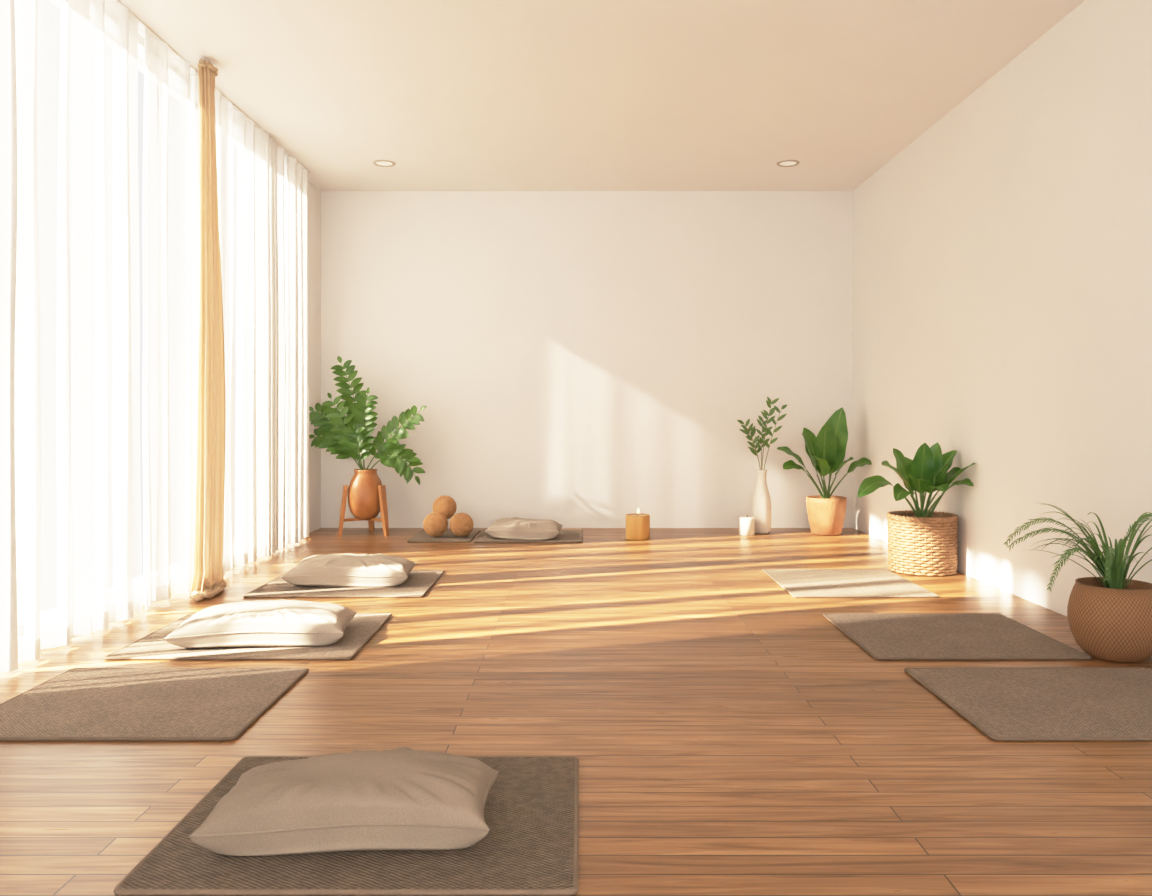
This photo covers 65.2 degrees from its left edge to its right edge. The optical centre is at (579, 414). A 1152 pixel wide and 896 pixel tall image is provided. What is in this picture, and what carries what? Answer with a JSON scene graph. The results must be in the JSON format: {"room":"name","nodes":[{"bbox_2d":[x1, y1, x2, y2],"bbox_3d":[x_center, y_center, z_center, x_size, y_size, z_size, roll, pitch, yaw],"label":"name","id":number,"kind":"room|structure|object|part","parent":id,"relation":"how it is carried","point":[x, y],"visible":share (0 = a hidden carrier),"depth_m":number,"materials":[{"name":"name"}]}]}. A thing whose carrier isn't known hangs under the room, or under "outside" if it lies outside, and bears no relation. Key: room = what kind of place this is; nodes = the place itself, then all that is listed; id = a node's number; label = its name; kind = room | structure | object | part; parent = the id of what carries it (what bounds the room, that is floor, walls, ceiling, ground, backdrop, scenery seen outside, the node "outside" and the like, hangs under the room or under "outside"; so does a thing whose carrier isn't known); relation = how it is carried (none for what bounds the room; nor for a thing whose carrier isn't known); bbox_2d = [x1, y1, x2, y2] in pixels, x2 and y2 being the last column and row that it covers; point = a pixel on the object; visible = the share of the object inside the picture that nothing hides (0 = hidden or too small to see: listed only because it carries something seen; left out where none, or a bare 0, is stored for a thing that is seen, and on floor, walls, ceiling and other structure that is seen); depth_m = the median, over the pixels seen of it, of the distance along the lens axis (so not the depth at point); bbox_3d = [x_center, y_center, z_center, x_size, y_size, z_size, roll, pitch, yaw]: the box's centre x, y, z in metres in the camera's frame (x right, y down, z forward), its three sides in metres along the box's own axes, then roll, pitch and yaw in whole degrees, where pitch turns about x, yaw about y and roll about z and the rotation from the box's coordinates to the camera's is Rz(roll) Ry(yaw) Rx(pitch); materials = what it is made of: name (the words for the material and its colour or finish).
{"room":"exercise studio","nodes":[
{"label":"exercise studio","id":0,"kind":"room"},
{"bbox_2d":[40,33,320,631],"bbox_3d":[-2.386,-0.494,3.205,0.160,3.000,9.610,0,0,0],"label":"wall","id":1,"kind":"structure","parent":0,"point":[314,194],"depth_m":7.82,"materials":[{"name":"paint"}]},
{"bbox_2d":[40,0,237,628],"bbox_3d":[-2.411,-0.499,5.170,0.050,2.890,4.340,0,0,0],"label":"window","id":2,"kind":"structure","parent":1,"relation":"in","point":[47,618],"depth_m":4.88,"materials":[{"name":"white glass"}]},
{"bbox_2d":[348,469,381,519],"bbox_3d":[-1.800,0.668,7.560,0.296,0.425,0.296,0,0,0],"label":"vase","id":3,"kind":"object","parent":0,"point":[365,487],"depth_m":7.46,"materials":[{"name":"orange ceramic"}]},
{"bbox_2d":[0,528,1151,895],"bbox_3d":[0.062,1.056,3.205,5.056,0.100,9.930,0,0,0],"label":"floor","id":4,"kind":"structure","parent":0,"point":[727,737],"depth_m":2.89,"materials":[{"name":"brown wood"}]},
{"bbox_2d":[0,668,308,740],"bbox_3d":[-1.530,0.999,3.157,0.933,0.013,0.773,0,0,0],"label":"yoga mat","id":5,"kind":"object","parent":4,"relation":"on","point":[76,704],"visible":1,"depth_m":3.09,"materials":[{"name":"brown fabric"}]},
{"bbox_2d":[105,613,391,659],"bbox_3d":[-1.448,0.999,4.100,1.018,0.013,0.823,0,0,0],"label":"yoga mat","id":6,"kind":"object","parent":4,"relation":"on","point":[363,626],"visible":0.59,"depth_m":3.81,"materials":[{"name":"brown fabric"}]},
{"bbox_2d":[164,599,356,647],"bbox_3d":[-1.400,0.914,4.020,0.734,0.156,0.436,0,0,-7],"label":"floor cushion","id":7,"kind":"object","parent":6,"relation":"on","point":[280,622],"visible":1,"depth_m":3.85,"materials":[{"name":"fabric"}]},
{"bbox_2d":[243,570,444,597],"bbox_3d":[-1.360,0.999,5.357,0.993,0.013,0.833,0,0,0],"label":"yoga mat","id":8,"kind":"object","parent":4,"relation":"on","point":[418,583],"visible":0.64,"depth_m":5.10,"materials":[{"name":"brown fabric"}]},
{"bbox_2d":[281,553,415,586],"bbox_3d":[-1.365,0.913,5.390,0.714,0.160,0.468,0,0,-5],"label":"floor cushion","id":9,"kind":"object","parent":8,"relation":"on","point":[345,569],"visible":1,"depth_m":5.20,"materials":[{"name":"fabric"}]},
{"bbox_2d":[113,756,578,894],"bbox_3d":[-0.492,0.999,2.251,0.978,0.013,0.745,0,0,0],"label":"yoga mat","id":10,"kind":"object","parent":4,"relation":"on","point":[530,847],"visible":0.61,"depth_m":2.00,"materials":[{"name":"brown fabric"}]},
{"bbox_2d":[189,747,498,855],"bbox_3d":[-0.540,0.913,2.175,0.666,0.158,0.342,0,0,-2],"label":"floor cushion","id":11,"kind":"object","parent":10,"relation":"on","point":[400,798],"visible":1,"depth_m":2.03,"materials":[{"name":"beige fabric"}]},
{"bbox_2d":[309,356,425,536],"bbox_3d":[-1.783,0.257,7.581,1.022,1.499,0.430,0,0,0],"label":"fern","id":12,"kind":"object","parent":4,"relation":"on","point":[348,436],"visible":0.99,"depth_m":7.49,"materials":[{"name":"green plant"}]},
{"bbox_2d":[407,530,479,541],"bbox_3d":[-1.115,0.999,7.450,0.503,0.013,0.713,0,0,0],"label":"yoga mat","id":13,"kind":"object","parent":4,"relation":"on","point":[422,536],"visible":0.68,"depth_m":7.30,"materials":[{"name":"brown fabric"}]},
{"bbox_2d":[423,512,447,536],"bbox_3d":[-1.176,0.891,7.330,0.200,0.199,0.199,0,0,0],"label":"ball","id":14,"kind":"object","parent":13,"relation":"on","point":[435,524],"visible":1,"depth_m":7.26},
{"bbox_2d":[432,495,456,518],"bbox_3d":[-1.125,0.768,7.475,0.200,0.199,0.198,0,0,0],"label":"ball","id":15,"kind":"object","parent":14,"relation":"on","point":[445,505],"visible":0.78,"depth_m":7.41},
{"bbox_2d":[449,513,473,536],"bbox_3d":[-0.965,0.894,7.330,0.195,0.195,0.195,0,0,0],"label":"ball","id":16,"kind":"object","parent":13,"relation":"on","point":[461,524],"visible":1,"depth_m":7.26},
{"bbox_2d":[474,530,582,542],"bbox_3d":[-0.407,0.999,7.435,0.858,0.013,0.743,0,0,0],"label":"yoga mat","id":17,"kind":"object","parent":4,"relation":"on","point":[564,536],"visible":0.52,"depth_m":7.18,"materials":[{"name":"brown fabric"}]},
{"bbox_2d":[485,517,562,539],"bbox_3d":[-0.450,0.919,7.350,0.591,0.146,0.425,0,0,3],"label":"floor cushion","id":18,"kind":"object","parent":17,"relation":"on","point":[515,528],"visible":1,"depth_m":7.17,"materials":[{"name":"fabric"}]},
{"bbox_2d":[626,508,649,539],"bbox_3d":[0.470,0.880,7.320,0.196,0.250,0.196,0,0,0],"label":"candle","id":19,"kind":"object","parent":4,"relation":"on","point":[637,524],"visible":1,"depth_m":7.24,"materials":[{"name":"orange wax"}]},
{"bbox_2d":[739,515,754,535],"bbox_3d":[1.400,0.921,7.550,0.132,0.168,0.132,0,0,0],"label":"pillar candle","id":20,"kind":"object","parent":4,"relation":"on","point":[746,523],"visible":1,"depth_m":7.50,"materials":[{"name":"beige wax"}]},
{"bbox_2d":[737,397,786,533],"bbox_3d":[1.542,0.424,7.670,0.428,1.161,0.158,0,0,0],"label":"vase","id":21,"kind":"object","parent":4,"relation":"on","point":[761,507],"visible":1,"depth_m":7.64,"materials":[{"name":"beige ceramic"}]},
{"bbox_2d":[777,407,871,535],"bbox_3d":[2.032,0.470,7.562,0.764,1.070,0.408,0,0,0],"label":"leaf plant","id":22,"kind":"object","parent":4,"relation":"on","point":[826,451],"visible":1,"depth_m":7.52,"materials":[{"name":"plant"}]},
{"bbox_3d":[2.080,0.849,7.600,0.332,0.313,0.332,0,0,0],"label":"pot","id":23,"kind":"part","parent":22,"relation":"part of","materials":[{"name":"ceramic"}]},
{"bbox_2d":[763,569,938,597],"bbox_3d":[1.575,0.999,5.373,0.803,0.013,0.866,0,0,0],"label":"yoga mat","id":24,"kind":"object","parent":4,"relation":"on","point":[799,583],"visible":1,"depth_m":5.28,"materials":[{"name":"beige fabric"}]},
{"bbox_2d":[858,442,975,575],"bbox_3d":[2.099,0.589,5.745,0.646,0.827,0.550,0,0,0],"label":"basket planter","id":25,"kind":"object","parent":4,"relation":"on","point":[920,542],"visible":1,"depth_m":5.69,"materials":[{"name":"wicker"}]},
{"bbox_2d":[823,613,1091,659],"bbox_3d":[1.659,0.999,4.100,0.895,0.013,0.823,0,0,0],"label":"yoga mat","id":26,"kind":"object","parent":4,"relation":"on","point":[884,636],"visible":1,"depth_m":4.02,"materials":[{"name":"brown fabric"}]},
{"bbox_2d":[904,668,1151,740],"bbox_3d":[1.758,0.999,3.157,0.976,0.013,0.773,0,0,0],"label":"yoga mat","id":27,"kind":"object","parent":4,"relation":"on","point":[1005,704],"visible":1,"depth_m":3.13,"materials":[{"name":"brown fabric"}]},
{"bbox_2d":[1004,503,1151,662],"bbox_3d":[2.152,0.693,3.757,0.587,0.624,0.614,0,0,45],"label":"spider plant","id":28,"kind":"object","parent":4,"relation":"on","point":[1109,616],"visible":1,"depth_m":3.66,"materials":[{"name":"green plant"}]},
{"bbox_3d":[2.225,0.852,3.740,0.352,0.306,0.352,0,0,0],"label":"pot","id":29,"kind":"part","parent":28,"relation":"part of","materials":[{"name":"brown wicker"}]},
{"bbox_2d":[321,191,852,527],"bbox_3d":[0.062,-0.494,8.090,5.056,3.000,0.160,0,0,0],"label":"wall","id":30,"kind":"structure","parent":0,"point":[574,359],"depth_m":8.01,"materials":[{"name":"paint"}]},
{"bbox_2d":[120,0,1084,190],"bbox_3d":[0.062,-2.054,3.205,5.056,0.120,9.930,0,0,0],"label":"ceiling","id":31,"kind":"structure","parent":0,"point":[461,95],"depth_m":5.33,"materials":[{"name":"paint"}]},
{"bbox_2d":[189,58,226,601],"bbox_3d":[-2.079,-0.484,5.042,0.150,2.980,0.426,0,0,0],"label":"curtain","id":32,"kind":"object","parent":31,"relation":"hanging from","point":[208,581],"visible":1,"depth_m":5.01,"materials":[{"name":"beige fabric"}]},
{"bbox_2d":[110,0,309,173],"bbox_3d":[-2.243,-1.987,5.190,0.055,0.014,4.380,0,0,0],"label":"rail","id":33,"kind":"object","parent":31,"relation":"attached to","point":[172,53],"visible":0.56,"depth_m":5.12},
{"bbox_2d":[0,0,17,672],"bbox_3d":[-2.232,-0.495,3.269,0.132,2.966,0.501,0,0,0],"label":"curtain","id":34,"kind":"object","parent":33,"relation":"hanging from","point":[8,85],"visible":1,"depth_m":3.47,"materials":[{"name":"white fabric"}]},
{"bbox_2d":[15,0,91,662],"bbox_3d":[-2.242,-0.495,3.807,0.112,2.966,0.535,0,0,0],"label":"curtain","id":35,"kind":"object","parent":33,"relation":"hanging from","point":[74,592],"visible":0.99,"depth_m":3.90,"materials":[{"name":"white fabric"}]},
{"bbox_2d":[88,0,141,631],"bbox_3d":[-2.237,-0.494,4.291,0.123,2.969,0.501,0,0,0],"label":"curtain","id":36,"kind":"object","parent":33,"relation":"hanging from","point":[113,206],"visible":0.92,"depth_m":4.31,"materials":[{"name":"white fabric"}]},
{"bbox_2d":[143,25,193,609],"bbox_3d":[-2.232,-0.494,4.813,0.133,2.968,0.527,0,0,0],"label":"curtain","id":37,"kind":"object","parent":33,"relation":"hanging from","point":[158,584],"visible":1,"depth_m":4.78,"materials":[{"name":"white fabric"}]},
{"bbox_2d":[190,69,230,575],"bbox_3d":[-2.243,-0.493,5.415,0.111,2.969,0.565,0,0,0],"label":"curtain","id":38,"kind":"object","parent":33,"relation":"hanging from","point":[221,105],"visible":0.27,"depth_m":5.51,"materials":[{"name":"white fabric"}]},
{"bbox_2d":[228,103,267,570],"bbox_3d":[-2.239,-0.495,5.986,0.118,2.966,0.594,0,0,0],"label":"curtain","id":39,"kind":"object","parent":33,"relation":"hanging from","point":[248,432],"visible":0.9,"depth_m":6.03,"materials":[{"name":"white fabric"}]},
{"bbox_2d":[259,131,285,555],"bbox_3d":[-2.237,-0.493,6.533,0.121,2.970,0.616,0,0,0],"label":"curtain","id":40,"kind":"object","parent":33,"relation":"hanging from","point":[271,157],"visible":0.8,"depth_m":6.46,"materials":[{"name":"white fabric"}]},
{"bbox_2d":[284,155,309,544],"bbox_3d":[-2.236,-0.495,7.064,0.123,2.966,0.616,0,0,0],"label":"curtain","id":41,"kind":"object","parent":33,"relation":"hanging from","point":[295,177],"visible":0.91,"depth_m":6.95,"materials":[{"name":"white fabric"}]},
{"bbox_2d":[372,160,395,166],"bbox_3d":[-1.550,-1.990,7.120,0.180,0.009,0.180,0,0,0],"label":"recessed light","id":42,"kind":"object","parent":31,"relation":"in","point":[382,163],"visible":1,"depth_m":7.12,"materials":[{"name":"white glass"}]},
{"bbox_2d":[776,160,799,166],"bbox_3d":[1.645,-1.990,7.120,0.180,0.009,0.180,0,0,0],"label":"recessed light","id":43,"kind":"object","parent":31,"relation":"in","point":[785,163],"visible":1,"depth_m":7.12,"materials":[{"name":"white glass"}]},
{"bbox_2d":[752,469,770,533],"bbox_3d":[1.550,0.735,7.670,0.158,0.538,0.158,0,0,0],"label":"vase","id":44,"kind":"object","parent":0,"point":[761,507],"depth_m":7.61,"materials":[{"name":"beige ceramic"}]},
{"bbox_2d":[887,510,958,575],"bbox_3d":[2.205,0.818,5.800,0.434,0.368,0.434,0,0,0],"label":"basket","id":45,"kind":"object","parent":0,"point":[920,542],"depth_m":5.63,"materials":[{"name":"wicker"}]},
{"bbox_2d":[853,0,1151,615],"bbox_3d":[2.510,-0.494,3.205,0.160,3.000,9.610,0,0,0],"label":"wall","id":46,"kind":"structure","parent":0,"point":[1002,258],"depth_m":4.95,"materials":[{"name":"paint"}]}
]}

